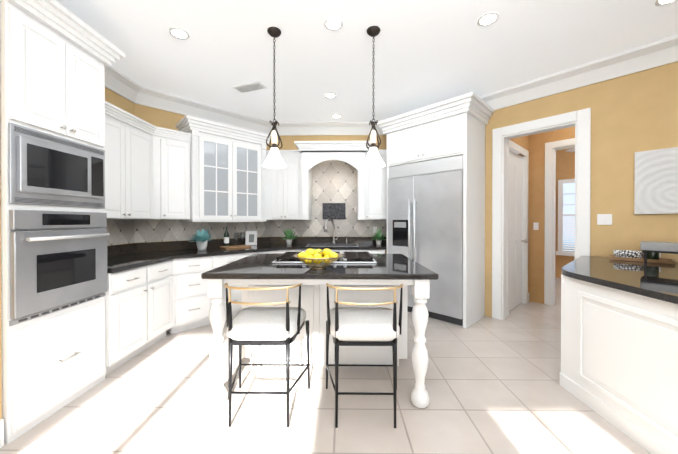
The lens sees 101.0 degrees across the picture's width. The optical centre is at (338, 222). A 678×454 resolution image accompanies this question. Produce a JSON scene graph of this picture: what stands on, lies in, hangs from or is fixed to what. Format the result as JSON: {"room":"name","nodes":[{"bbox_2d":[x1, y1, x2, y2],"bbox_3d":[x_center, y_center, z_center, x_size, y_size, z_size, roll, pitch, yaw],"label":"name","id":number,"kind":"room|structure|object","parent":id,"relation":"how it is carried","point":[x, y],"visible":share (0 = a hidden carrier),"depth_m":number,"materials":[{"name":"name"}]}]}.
{"room":"kitchen","nodes":[
{"label":"kitchen","id":0,"kind":"room"},
{"bbox_2d":[0,192,1,418],"bbox_3d":[-2.386,-0.175,-0.932,0.750,3.000,5.143,0,0,1],"label":"wall","id":1,"kind":"structure","parent":0,"point":[0,324],"depth_m":1.64,"materials":[{"name":"paint"}]},
{"bbox_2d":[0,419,3,447],"bbox_3d":[-1.998,1.244,-0.680,0.019,0.160,4.640,0,0,1],"label":"baseboard","id":2,"kind":"structure","parent":1,"relation":"attached to","point":[1,432],"depth_m":1.63,"materials":[{"name":"white wood"}]},
{"bbox_2d":[105,87,133,245],"bbox_3d":[-2.674,-0.194,2.597,0.120,3.000,1.907,0,0,1],"label":"wall","id":3,"kind":"structure","parent":0,"point":[117,100],"depth_m":3.32,"materials":[{"name":"paint"}]},
{"bbox_2d":[105,219,133,244],"bbox_3d":[-2.608,0.105,2.946,0.003,0.320,1.210,0,0,1],"label":"wall tile","id":4,"kind":"structure","parent":3,"relation":"attached to","point":[120,231],"depth_m":3.33,"materials":[{"name":"beige tile"}]},
{"bbox_2d":[104,66,140,102],"bbox_3d":[-2.544,-1.598,2.621,0.140,0.189,1.960,0,0,1],"label":"crown molding","id":5,"kind":"structure","parent":3,"relation":"attached to","point":[121,84],"depth_m":3.25,"materials":[{"name":"white wood"}]},
{"bbox_2d":[104,101,155,218],"bbox_3d":[-2.414,-0.593,2.870,0.385,1.125,1.076,0,0,1],"label":"upper cabinet","id":6,"kind":"object","parent":3,"relation":"attached to","point":[129,176],"visible":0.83,"depth_m":2.98,"materials":[{"name":"white wood"}]},
{"bbox_2d":[134,103,269,242],"bbox_3d":[-1.952,-0.203,4.269,1.938,3.000,0.120,0,0,-44],"label":"wall","id":7,"kind":"structure","parent":0,"point":[161,118],"depth_m":3.73,"materials":[{"name":"paint"}]},
{"bbox_2d":[152,126,191,218],"bbox_3d":[-2.177,-0.597,3.665,0.500,1.125,0.415,0,0,-44],"label":"upper cabinet","id":8,"kind":"object","parent":7,"relation":"attached to","point":[172,149],"depth_m":3.54,"materials":[{"name":"white wood"}]},
{"bbox_2d":[134,219,269,242],"bbox_3d":[-1.909,0.098,4.226,1.938,0.320,0.003,0,0,-44],"label":"wall tile","id":9,"kind":"structure","parent":7,"relation":"attached to","point":[152,230],"depth_m":3.94,"materials":[{"name":"beige tile"}]},
{"bbox_2d":[135,86,270,134],"bbox_3d":[-1.840,-1.607,4.190,1.997,0.189,0.140,0,0,-44],"label":"crown molding","id":10,"kind":"structure","parent":7,"relation":"attached to","point":[152,98],"depth_m":4.00,"materials":[{"name":"white wood"}]},
{"bbox_2d":[180,127,267,221],"bbox_3d":[-1.669,-0.620,4.157,1.065,1.237,0.421,0,0,-44],"label":"upper cabinet","id":11,"kind":"object","parent":7,"relation":"attached to","point":[207,171],"depth_m":3.97,"materials":[{"name":"white wood"}]},
{"bbox_2d":[0,277,649,453],"bbox_3d":[1.245,1.327,3.362,14.500,0.050,15.200,0,0,1],"label":"floor","id":12,"kind":"structure","parent":0,"point":[492,385],"depth_m":1.97,"materials":[{"name":"tile"}]},
{"bbox_2d":[0,0,124,443],"bbox_3d":[-2.231,-0.071,2.036,0.760,2.760,0.780,0,0,1],"label":"tall cabinet","id":13,"kind":"object","parent":12,"relation":"on","point":[56,57],"visible":1,"depth_m":1.86,"materials":[{"name":"white wood"}]},
{"bbox_2d":[105,260,172,375],"bbox_3d":[-2.231,0.866,2.768,0.743,0.879,0.865,0,0,1],"label":"base cabinet","id":14,"kind":"object","parent":12,"relation":"on","point":[138,310],"visible":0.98,"depth_m":2.62,"materials":[{"name":"white wood"}]},
{"bbox_2d":[107,237,386,272],"bbox_3d":[-0.712,0.343,3.606,3.770,0.155,2.578,0,0,1],"label":"countertop","id":15,"kind":"structure","parent":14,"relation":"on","point":[122,257],"depth_m":3.83,"materials":[{"name":"black stone"}]},
{"bbox_2d":[187,229,211,249],"bbox_3d":[-1.879,0.228,3.800,0.327,0.302,0.377,0,0,1],"label":"plant","id":16,"kind":"object","parent":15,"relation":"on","point":[202,237],"visible":1,"depth_m":3.74,"materials":[{"name":"blue plant"}]},
{"bbox_2d":[224,226,228,245],"bbox_3d":[-1.695,0.219,4.211,0.075,0.315,0.075,0,0,1],"label":"wine bottle","id":17,"kind":"object","parent":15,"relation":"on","point":[226,238],"visible":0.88,"depth_m":4.18,"materials":[{"name":"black glass"}]},
{"bbox_2d":[220,245,250,248],"bbox_3d":[-1.526,0.366,4.130,0.380,0.022,0.240,0,0,-44],"label":"cutting board","id":18,"kind":"object","parent":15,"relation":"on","point":[235,246],"visible":1,"depth_m":4.06,"materials":[{"name":"brown wood"}]},
{"bbox_2d":[234,232,244,244],"bbox_3d":[-1.578,0.268,4.425,0.178,0.215,0.080,0,0,-44],"label":"wine glass","id":19,"kind":"object","parent":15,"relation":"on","point":[236,235],"visible":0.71,"depth_m":4.39,"materials":[{"name":"clear glass"}]},
{"bbox_2d":[245,231,256,244],"bbox_3d":[-1.402,0.255,4.470,0.180,0.233,0.056,0,0,-29],"label":"framed picture","id":20,"kind":"object","parent":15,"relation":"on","point":[251,238],"visible":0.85,"depth_m":4.46,"materials":[{"name":"white wood"}]},
{"bbox_2d":[282,229,299,244],"bbox_3d":[-0.826,0.226,4.594,0.353,0.296,0.450,0,0,1],"label":"plant","id":21,"kind":"object","parent":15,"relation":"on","point":[288,235],"visible":1,"depth_m":4.57,"materials":[{"name":"green plant"}]},
{"bbox_2d":[307,244,357,245],"bbox_3d":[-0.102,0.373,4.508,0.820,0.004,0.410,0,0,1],"label":"sink","id":22,"kind":"object","parent":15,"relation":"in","point":[332,245],"visible":0.98,"depth_m":4.44,"materials":[{"name":"black stone"}]},
{"bbox_2d":[324,219,346,243],"bbox_3d":[-0.051,0.159,4.671,0.389,0.431,0.253,0,0,1],"label":"faucet","id":23,"kind":"object","parent":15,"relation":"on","point":[325,230],"visible":1,"depth_m":4.75,"materials":[{"name":"silver metal"}]},
{"bbox_2d":[370,229,386,244],"bbox_3d":[0.645,0.225,4.563,0.367,0.299,0.359,0,0,1],"label":"plant","id":24,"kind":"object","parent":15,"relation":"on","point":[378,238],"visible":0.96,"depth_m":4.54,"materials":[{"name":"green plant"}]},
{"bbox_2d":[167,256,214,333],"bbox_3d":[-2.004,0.862,3.603,0.430,0.880,0.755,0,0,-44],"label":"base cabinet","id":25,"kind":"object","parent":12,"relation":"on","point":[192,303],"depth_m":3.32,"materials":[{"name":"white wood"}]},
{"bbox_2d":[215,253,250,318],"bbox_3d":[-1.670,0.860,3.928,0.501,0.880,0.755,0,0,-44],"label":"base cabinet","id":26,"kind":"object","parent":12,"relation":"on","point":[220,260],"depth_m":3.68,"materials":[{"name":"white wood"}]},
{"bbox_2d":[224,283,309,426],"bbox_3d":[-0.512,0.859,1.983,0.560,0.901,0.474,0,0,1],"label":"stool","id":27,"kind":"object","parent":12,"relation":"on","point":[279,326],"visible":1,"depth_m":1.79,"materials":[{"name":"white fabric"}]},
{"bbox_2d":[251,250,285,254],"bbox_3d":[-1.278,0.858,4.311,0.597,0.880,0.755,0,0,-44],"label":"base cabinet","id":28,"kind":"object","parent":12,"relation":"on","point":[276,251],"depth_m":4.08,"materials":[{"name":"white wood"}]},
{"bbox_2d":[286,250,305,251],"bbox_3d":[-0.666,0.856,4.567,0.290,0.880,0.650,0,0,1],"label":"base cabinet","id":29,"kind":"object","parent":12,"relation":"on","point":[286,250],"depth_m":4.25,"materials":[{"name":"white wood"}]},
{"bbox_2d":[208,280,429,408],"bbox_3d":[-0.141,0.851,2.513,1.590,0.911,1.125,0,0,1],"label":"kitchen island","id":30,"kind":"object","parent":12,"relation":"on","point":[313,292],"depth_m":2.46,"materials":[{"name":"white wood"}]},
{"bbox_2d":[201,252,438,279],"bbox_3d":[-0.130,0.375,2.528,1.650,0.040,1.190,0,0,1],"label":"island countertop","id":31,"kind":"structure","parent":30,"relation":"on","point":[352,265],"depth_m":2.10,"materials":[{"name":"black stone"}]},
{"bbox_2d":[294,249,342,268],"bbox_3d":[-0.159,0.282,2.173,0.384,0.149,0.384,0,0,1],"label":"fruit bowl","id":32,"kind":"object","parent":31,"relation":"on","point":[318,257],"visible":1,"depth_m":2.11,"materials":[{"name":"yellow food"}]},
{"bbox_2d":[322,250,365,253],"bbox_3d":[-0.061,0.856,4.560,0.920,0.880,0.650,0,0,1],"label":"base cabinet","id":33,"kind":"object","parent":12,"relation":"on","point":[341,251],"depth_m":4.23,"materials":[{"name":"white wood"}]},
{"bbox_2d":[326,283,403,427],"bbox_3d":[0.173,0.859,1.975,0.560,0.901,0.474,0,0,1],"label":"stool","id":34,"kind":"object","parent":12,"relation":"on","point":[363,326],"visible":1,"depth_m":1.78,"materials":[{"name":"white fabric"}]},
{"bbox_2d":[366,250,384,253],"bbox_3d":[0.549,0.856,4.552,0.300,0.880,0.650,0,0,1],"label":"base cabinet","id":35,"kind":"object","parent":12,"relation":"on","point":[370,251],"depth_m":4.23,"materials":[{"name":"white wood"}]},
{"bbox_2d":[388,155,462,325],"bbox_3d":[1.327,0.234,4.019,0.719,2.130,1.100,0,0,-44],"label":"refrigerator","id":36,"kind":"object","parent":12,"relation":"on","point":[425,213],"visible":0.67,"depth_m":3.69,"materials":[{"name":"grey metal"}]},
{"bbox_2d":[385,108,484,327],"bbox_3d":[1.366,-0.044,4.056,0.670,2.685,1.188,0,0,-44],"label":"tall cabinet","id":37,"kind":"object","parent":12,"relation":"on","point":[454,126],"depth_m":3.64,"materials":[{"name":"white wood"}]},
{"bbox_2d":[559,276,677,453],"bbox_3d":[3.135,0.874,0.074,2.782,0.891,6.033,0,0,1],"label":"base cabinet","id":38,"kind":"object","parent":12,"relation":"on","point":[619,344],"depth_m":1.73,"materials":[{"name":"white wood"}]},
{"bbox_2d":[561,256,677,303],"bbox_3d":[3.136,0.408,0.072,2.840,0.040,6.074,0,0,1],"label":"countertop","id":39,"kind":"structure","parent":38,"relation":"on","point":[659,281],"depth_m":2.01,"materials":[{"name":"black stone"}]},
{"bbox_2d":[609,250,675,263],"bbox_3d":[2.899,0.288,2.685,0.200,0.170,0.420,0,0,-43],"label":"tray","id":40,"kind":"object","parent":39,"relation":"on","point":[630,255],"visible":0.62,"depth_m":2.65,"materials":[{"name":"brown wood"}]},
{"bbox_2d":[640,241,677,265],"bbox_3d":[2.807,0.275,2.328,0.280,0.200,0.400,0,0,-43],"label":"stand","id":41,"kind":"object","parent":39,"relation":"on","point":[658,247],"depth_m":2.32,"materials":[{"name":"black metal"}]},
{"bbox_2d":[270,135,386,253],"bbox_3d":[-0.058,-0.206,4.949,2.316,3.000,0.120,0,0,1],"label":"wall","id":42,"kind":"structure","parent":0,"point":[288,142],"depth_m":4.88,"materials":[{"name":"paint"}]},
{"bbox_2d":[266,145,309,219],"bbox_3d":[-0.849,-0.615,4.650,0.722,1.149,0.482,0,0,1],"label":"upper cabinet","id":43,"kind":"object","parent":42,"relation":"attached to","point":[292,190],"depth_m":4.55,"materials":[{"name":"white wood"}]},
{"bbox_2d":[270,122,384,135],"bbox_3d":[-0.030,-1.610,4.811,2.376,0.189,0.140,0,0,1],"label":"crown molding","id":44,"kind":"structure","parent":42,"relation":"attached to","point":[322,128],"depth_m":4.82,"materials":[{"name":"white wood"}]},
{"bbox_2d":[270,218,386,236],"bbox_3d":[-0.062,0.094,4.889,2.310,0.320,0.003,0,0,1],"label":"wall tile","id":45,"kind":"structure","parent":42,"relation":"attached to","point":[345,227],"depth_m":4.89,"materials":[{"name":"beige tile"}]},
{"bbox_2d":[312,160,356,217],"bbox_3d":[-0.087,-0.586,4.886,1.040,1.040,0.003,0,0,1],"label":"wall tile","id":46,"kind":"structure","parent":42,"relation":"attached to","point":[334,181],"depth_m":4.88,"materials":[{"name":"beige tile"}]},
{"bbox_2d":[323,203,344,218],"bbox_3d":[-0.087,-0.188,4.874,0.400,0.285,0.023,0,0,1],"label":"wall plaque","id":47,"kind":"object","parent":46,"relation":"attached to","point":[333,210],"visible":1,"depth_m":4.86,"materials":[{"name":"grey stone"}]},
{"bbox_2d":[310,145,365,219],"bbox_3d":[-0.047,-0.615,4.640,0.883,1.149,0.482,0,0,1],"label":"upper cabinet","id":48,"kind":"object","parent":42,"relation":"attached to","point":[354,155],"depth_m":4.41,"materials":[{"name":"white wood"}]},
{"bbox_2d":[366,145,386,219],"bbox_3d":[0.664,-0.614,4.632,0.692,1.149,0.482,0,0,1],"label":"upper cabinet","id":49,"kind":"object","parent":42,"relation":"attached to","point":[376,178],"depth_m":4.53,"materials":[{"name":"white wood"}]},
{"bbox_2d":[56,0,677,153],"bbox_3d":[1.245,-1.723,3.346,14.500,0.050,15.200,0,0,1],"label":"ceiling","id":50,"kind":"structure","parent":0,"point":[429,52],"depth_m":2.68,"materials":[{"name":"paint"}]},
{"bbox_2d":[169,27,189,39],"bbox_3d":[-1.430,-1.688,2.502,0.164,0.010,0.164,0,0,1],"label":"recessed light","id":51,"kind":"object","parent":50,"relation":"in","point":[181,33],"visible":1,"depth_m":2.50,"materials":[{"name":"white"}]},
{"bbox_2d":[232,81,266,92],"bbox_3d":[-1.123,-1.691,3.519,0.400,0.014,0.180,0,0,21],"label":"ceiling vent","id":52,"kind":"object","parent":50,"relation":"in","point":[250,87],"visible":0.98,"depth_m":3.50,"materials":[{"name":"white metal"}]},
{"bbox_2d":[262,26,286,168],"bbox_3d":[-0.574,-1.093,2.481,0.216,1.196,0.216,0,0,1],"label":"pendant light","id":53,"kind":"object","parent":50,"relation":"hanging from","point":[273,160],"visible":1,"depth_m":2.46,"materials":[{"name":"white glass"}]},
{"bbox_2d":[324,92,335,97],"bbox_3d":[-0.116,-1.694,3.742,0.164,0.010,0.164,0,0,1],"label":"recessed light","id":54,"kind":"object","parent":50,"relation":"in","point":[330,95],"visible":1,"depth_m":3.75,"materials":[{"name":"white"}]},
{"bbox_2d":[324,17,342,30],"bbox_3d":[-0.047,-1.687,2.381,0.164,0.010,0.164,0,0,1],"label":"recessed light","id":55,"kind":"object","parent":50,"relation":"in","point":[332,23],"visible":1,"depth_m":2.38,"materials":[{"name":"white"}]},
{"bbox_2d":[331,114,341,117],"bbox_3d":[-0.042,-1.698,4.491,0.164,0.010,0.164,0,0,1],"label":"recessed light","id":56,"kind":"object","parent":50,"relation":"in","point":[336,116],"visible":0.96,"depth_m":4.49,"materials":[{"name":"white"}]},
{"bbox_2d":[361,26,385,167],"bbox_3d":[0.304,-1.093,2.470,0.216,1.196,0.216,0,0,1],"label":"pendant light","id":57,"kind":"object","parent":50,"relation":"hanging from","point":[373,159],"visible":1,"depth_m":2.45,"materials":[{"name":"white glass"}]},
{"bbox_2d":[477,11,498,26],"bbox_3d":[1.240,-1.687,2.326,0.164,0.010,0.164,0,0,1],"label":"recessed light","id":58,"kind":"object","parent":50,"relation":"in","point":[485,19],"visible":1,"depth_m":2.32,"materials":[{"name":"white"}]},
{"bbox_2d":[655,0,676,5],"bbox_3d":[2.490,-1.686,2.096,0.164,0.010,0.164,0,0,1],"label":"recessed light","id":59,"kind":"object","parent":50,"relation":"in","point":[661,2],"visible":1,"depth_m":2.14,"materials":[{"name":"white"}]},
{"bbox_2d":[509,136,526,149],"bbox_3d":[2.627,-1.422,4.198,1.020,0.560,0.100,0,0,-43],"label":"wall","id":60,"kind":"structure","parent":0,"point":[521,141],"depth_m":4.30,"materials":[{"name":"orange paint"}]},
{"bbox_2d":[507,139,528,316],"bbox_3d":[2.634,0.078,4.199,1.020,2.440,0.120,0,0,-43],"label":"door frame","id":61,"kind":"structure","parent":60,"relation":"attached to","point":[517,148],"depth_m":4.44,"materials":[{"name":"white wood"}]},
{"bbox_2d":[510,151,527,309],"bbox_3d":[2.654,0.124,4.176,0.810,2.323,0.132,0,0,-43],"label":"door leaf","id":62,"kind":"structure","parent":60,"relation":"in","point":[516,193],"depth_m":4.23,"materials":[{"name":"white wood"}]},
{"bbox_2d":[520,135,528,209],"bbox_3d":[3.035,-0.204,4.580,0.090,3.000,0.100,0,0,-43],"label":"wall","id":63,"kind":"structure","parent":0,"point":[528,168],"depth_m":4.57,"materials":[{"name":"orange paint"}]},
{"bbox_2d":[502,89,576,135],"bbox_3d":[2.470,-1.418,3.468,0.120,0.560,0.762,0,0,-43],"label":"wall","id":64,"kind":"structure","parent":0,"point":[554,104],"depth_m":3.40,"materials":[{"name":"paint"}]},
{"bbox_2d":[518,148,574,277],"bbox_3d":[5.803,-0.210,5.700,0.100,3.000,6.000,0,0,-43],"label":"wall","id":65,"kind":"structure","parent":0,"point":[565,164],"depth_m":6.39,"materials":[{"name":"orange paint"}]},
{"bbox_2d":[556,179,574,255],"bbox_3d":[5.408,-0.102,6.003,0.068,1.720,1.180,0,0,-43],"label":"window","id":66,"kind":"structure","parent":65,"relation":"in","point":[566,217],"depth_m":6.30,"materials":[{"name":"grey glass"}]},
{"bbox_2d":[528,127,574,303],"bbox_3d":[3.498,-0.202,4.218,0.100,3.000,1.300,0,0,-43],"label":"wall","id":67,"kind":"structure","parent":0,"point":[536,213],"depth_m":4.48,"materials":[{"name":"orange paint"}]},
{"bbox_2d":[533,222,538,229],"bbox_3d":[3.170,0.066,4.495,0.007,0.120,0.070,0,0,-43],"label":"light switch","id":68,"kind":"object","parent":67,"relation":"attached to","point":[535,225],"visible":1,"depth_m":4.49,"materials":[{"name":"white plastic"}]},
{"bbox_2d":[544,138,574,305],"bbox_3d":[3.647,0.029,4.057,0.140,2.540,1.060,0,0,-43],"label":"door frame","id":69,"kind":"structure","parent":67,"relation":"attached to","point":[551,148],"depth_m":4.35,"materials":[{"name":"white wood"}]},
{"bbox_2d":[485,62,677,316],"bbox_3d":[3.084,-0.195,2.807,0.121,3.000,5.733,0,0,-43],"label":"wall","id":70,"kind":"structure","parent":0,"point":[632,114],"depth_m":2.89,"materials":[{"name":"paint"}]},
{"bbox_2d":[492,108,590,319],"bbox_3d":[2.469,0.024,3.475,0.162,2.555,0.992,0,0,-43],"label":"door frame","id":71,"kind":"structure","parent":70,"relation":"attached to","point":[582,123],"depth_m":3.54,"materials":[{"name":"white wood"}]},
{"bbox_2d":[480,35,677,109],"bbox_3d":[2.988,-1.599,2.712,0.140,0.189,5.733,0,0,-43],"label":"crown molding","id":72,"kind":"structure","parent":70,"relation":"attached to","point":[651,55],"depth_m":3.00,"materials":[{"name":"white wood"}]},
{"bbox_2d":[597,214,611,224],"bbox_3d":[2.834,-0.028,2.982,0.010,0.115,0.116,0,0,-43],"label":"switch plate","id":73,"kind":"object","parent":70,"relation":"attached to","point":[604,219],"visible":1,"depth_m":2.98,"materials":[{"name":"white plastic"}]},
{"bbox_2d":[634,147,677,213],"bbox_3d":[3.294,-0.388,2.461,0.033,0.620,0.950,0,0,-43],"label":"wall art","id":74,"kind":"object","parent":70,"relation":"attached to","point":[656,183],"visible":0.91,"depth_m":2.69}
]}

